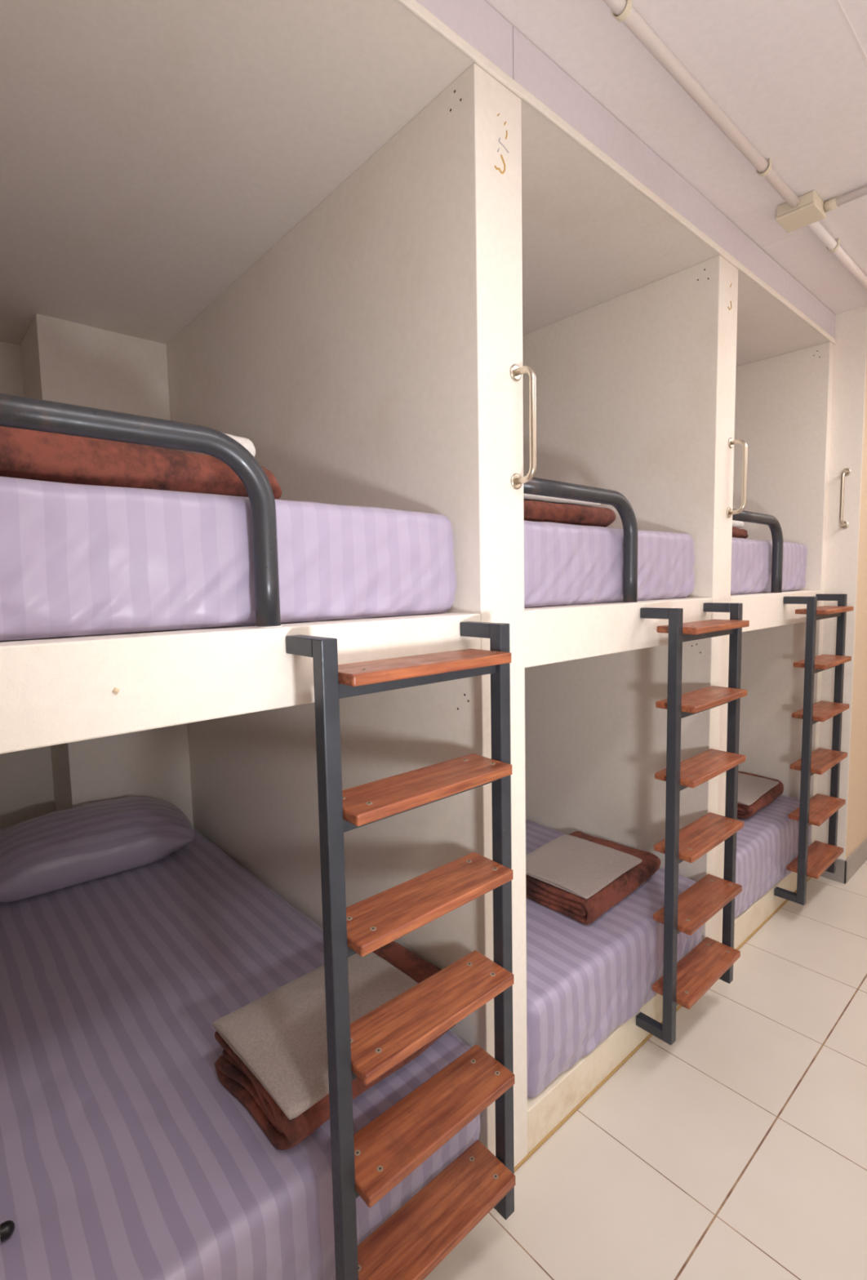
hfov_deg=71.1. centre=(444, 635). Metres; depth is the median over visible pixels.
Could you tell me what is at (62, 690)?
frame
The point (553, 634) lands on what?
frame
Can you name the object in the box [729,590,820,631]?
platform
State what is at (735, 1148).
floor
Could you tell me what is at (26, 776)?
wall
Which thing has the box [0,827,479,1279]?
mattress
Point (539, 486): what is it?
guard rail
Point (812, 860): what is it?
ladder
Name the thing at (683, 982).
ladder
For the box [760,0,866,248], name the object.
trim
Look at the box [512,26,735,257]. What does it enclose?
wall panel
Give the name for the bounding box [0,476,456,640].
mattress
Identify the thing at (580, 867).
folded towel
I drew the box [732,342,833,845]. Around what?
wall partition
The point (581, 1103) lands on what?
trim
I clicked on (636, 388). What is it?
wall partition
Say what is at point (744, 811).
folded blanket
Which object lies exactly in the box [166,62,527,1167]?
wall partition
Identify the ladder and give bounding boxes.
[285,621,515,1279]
[635,602,749,1045]
[773,594,853,905]
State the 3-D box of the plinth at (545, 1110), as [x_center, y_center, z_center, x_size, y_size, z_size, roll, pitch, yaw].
[-0.197,1.201,2.792,1.009,0.125,2.358,-6,7,-42]
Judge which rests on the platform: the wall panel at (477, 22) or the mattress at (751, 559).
the mattress at (751, 559)
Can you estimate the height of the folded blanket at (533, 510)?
0.064 m
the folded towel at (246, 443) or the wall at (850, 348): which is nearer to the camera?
the folded towel at (246, 443)
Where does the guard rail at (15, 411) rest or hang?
attached to the frame at (62, 690)
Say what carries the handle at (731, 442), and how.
attached to the wall partition at (636, 388)
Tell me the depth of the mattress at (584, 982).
1.81 m
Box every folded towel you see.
[144,432,255,457]
[212,951,417,1119]
[523,493,600,506]
[525,834,642,898]
[732,520,743,528]
[737,773,778,805]
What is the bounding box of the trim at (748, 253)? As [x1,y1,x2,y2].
[734,226,835,338]
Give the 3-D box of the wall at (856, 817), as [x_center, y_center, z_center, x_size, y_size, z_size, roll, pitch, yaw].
[3.083,-0.263,4.001,3.254,2.712,0.182,-6,7,-42]
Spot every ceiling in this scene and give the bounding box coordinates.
[0,0,833,366]
[484,0,866,314]
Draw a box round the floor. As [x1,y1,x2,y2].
[423,859,866,1279]
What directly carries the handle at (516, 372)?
attached to the wall partition at (366, 358)
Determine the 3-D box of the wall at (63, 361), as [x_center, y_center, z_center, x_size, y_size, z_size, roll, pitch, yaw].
[-1.535,-0.008,2.804,0.488,2.579,0.421,-6,7,-42]
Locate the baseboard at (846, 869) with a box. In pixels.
[820,837,866,884]
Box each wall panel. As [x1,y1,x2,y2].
[415,0,512,78]
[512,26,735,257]
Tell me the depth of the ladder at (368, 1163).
1.15 m
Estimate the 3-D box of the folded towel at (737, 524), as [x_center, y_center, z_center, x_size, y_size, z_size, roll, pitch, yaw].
[1.047,-0.468,2.537,0.403,0.034,0.251,-6,7,-42]
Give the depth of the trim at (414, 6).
1.48 m
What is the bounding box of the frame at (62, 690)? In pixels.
[0,612,480,754]
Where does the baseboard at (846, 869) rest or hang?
attached to the wall at (856, 817)
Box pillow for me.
[0,795,194,902]
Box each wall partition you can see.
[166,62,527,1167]
[522,255,737,942]
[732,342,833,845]
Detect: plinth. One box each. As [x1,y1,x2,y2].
[527,992,679,1153]
[733,871,808,949]
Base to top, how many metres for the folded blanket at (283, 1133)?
0.123 m
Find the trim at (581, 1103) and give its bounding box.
[514,876,810,1172]
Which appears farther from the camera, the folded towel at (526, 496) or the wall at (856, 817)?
the wall at (856, 817)
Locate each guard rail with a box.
[0,393,282,627]
[523,475,638,603]
[732,508,782,593]
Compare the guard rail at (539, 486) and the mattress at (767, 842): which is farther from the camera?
the mattress at (767, 842)
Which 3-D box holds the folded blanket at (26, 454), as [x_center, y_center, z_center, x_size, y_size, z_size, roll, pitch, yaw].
[-0.628,-0.296,1.109,0.304,0.099,0.611,2,6,34]
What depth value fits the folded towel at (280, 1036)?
1.30 m
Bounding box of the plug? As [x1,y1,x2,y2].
[0,1220,14,1243]
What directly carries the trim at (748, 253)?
attached to the wall at (856, 817)
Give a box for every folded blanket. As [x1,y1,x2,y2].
[0,426,282,499]
[214,941,456,1150]
[523,500,616,527]
[525,831,660,924]
[731,527,747,538]
[737,771,783,818]
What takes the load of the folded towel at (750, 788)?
on the folded blanket at (744, 811)
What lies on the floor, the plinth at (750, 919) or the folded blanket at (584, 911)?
the plinth at (750, 919)
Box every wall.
[0,341,55,829]
[20,313,193,826]
[814,305,866,860]
[844,352,866,860]
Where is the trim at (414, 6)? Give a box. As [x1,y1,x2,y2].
[395,0,835,344]
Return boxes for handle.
[510,364,536,489]
[726,437,747,517]
[839,467,850,528]
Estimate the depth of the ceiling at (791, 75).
1.53 m
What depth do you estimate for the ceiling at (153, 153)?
1.55 m
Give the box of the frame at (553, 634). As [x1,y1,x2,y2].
[524,597,711,667]
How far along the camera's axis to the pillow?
2.29 m
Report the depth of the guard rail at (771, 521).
2.55 m
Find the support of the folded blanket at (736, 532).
on the mattress at (751, 559)
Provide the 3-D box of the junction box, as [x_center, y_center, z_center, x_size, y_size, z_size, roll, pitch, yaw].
[1.168,-1.388,1.986,0.116,0.046,0.116,-6,7,-42]
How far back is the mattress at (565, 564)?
1.74 m
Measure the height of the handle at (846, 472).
0.282 m
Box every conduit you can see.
[602,0,866,290]
[824,185,866,212]
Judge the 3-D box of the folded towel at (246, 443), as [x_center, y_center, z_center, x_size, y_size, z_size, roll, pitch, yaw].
[-0.539,-0.392,1.260,0.185,0.058,0.229,2,6,34]
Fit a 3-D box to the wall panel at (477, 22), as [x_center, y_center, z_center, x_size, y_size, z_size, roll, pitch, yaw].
[-0.280,-1.235,0.945,1.157,0.114,0.004,-6,7,-42]
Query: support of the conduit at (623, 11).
attached to the ceiling at (791, 75)
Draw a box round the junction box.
[775,190,826,232]
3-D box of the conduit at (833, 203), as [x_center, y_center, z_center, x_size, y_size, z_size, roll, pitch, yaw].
[1.674,-1.360,1.492,0.032,0.032,1.294,-6,7,-42]
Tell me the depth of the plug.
1.03 m
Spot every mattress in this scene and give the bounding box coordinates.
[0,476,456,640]
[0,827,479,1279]
[523,520,694,608]
[525,819,702,1097]
[730,537,807,595]
[734,795,811,917]

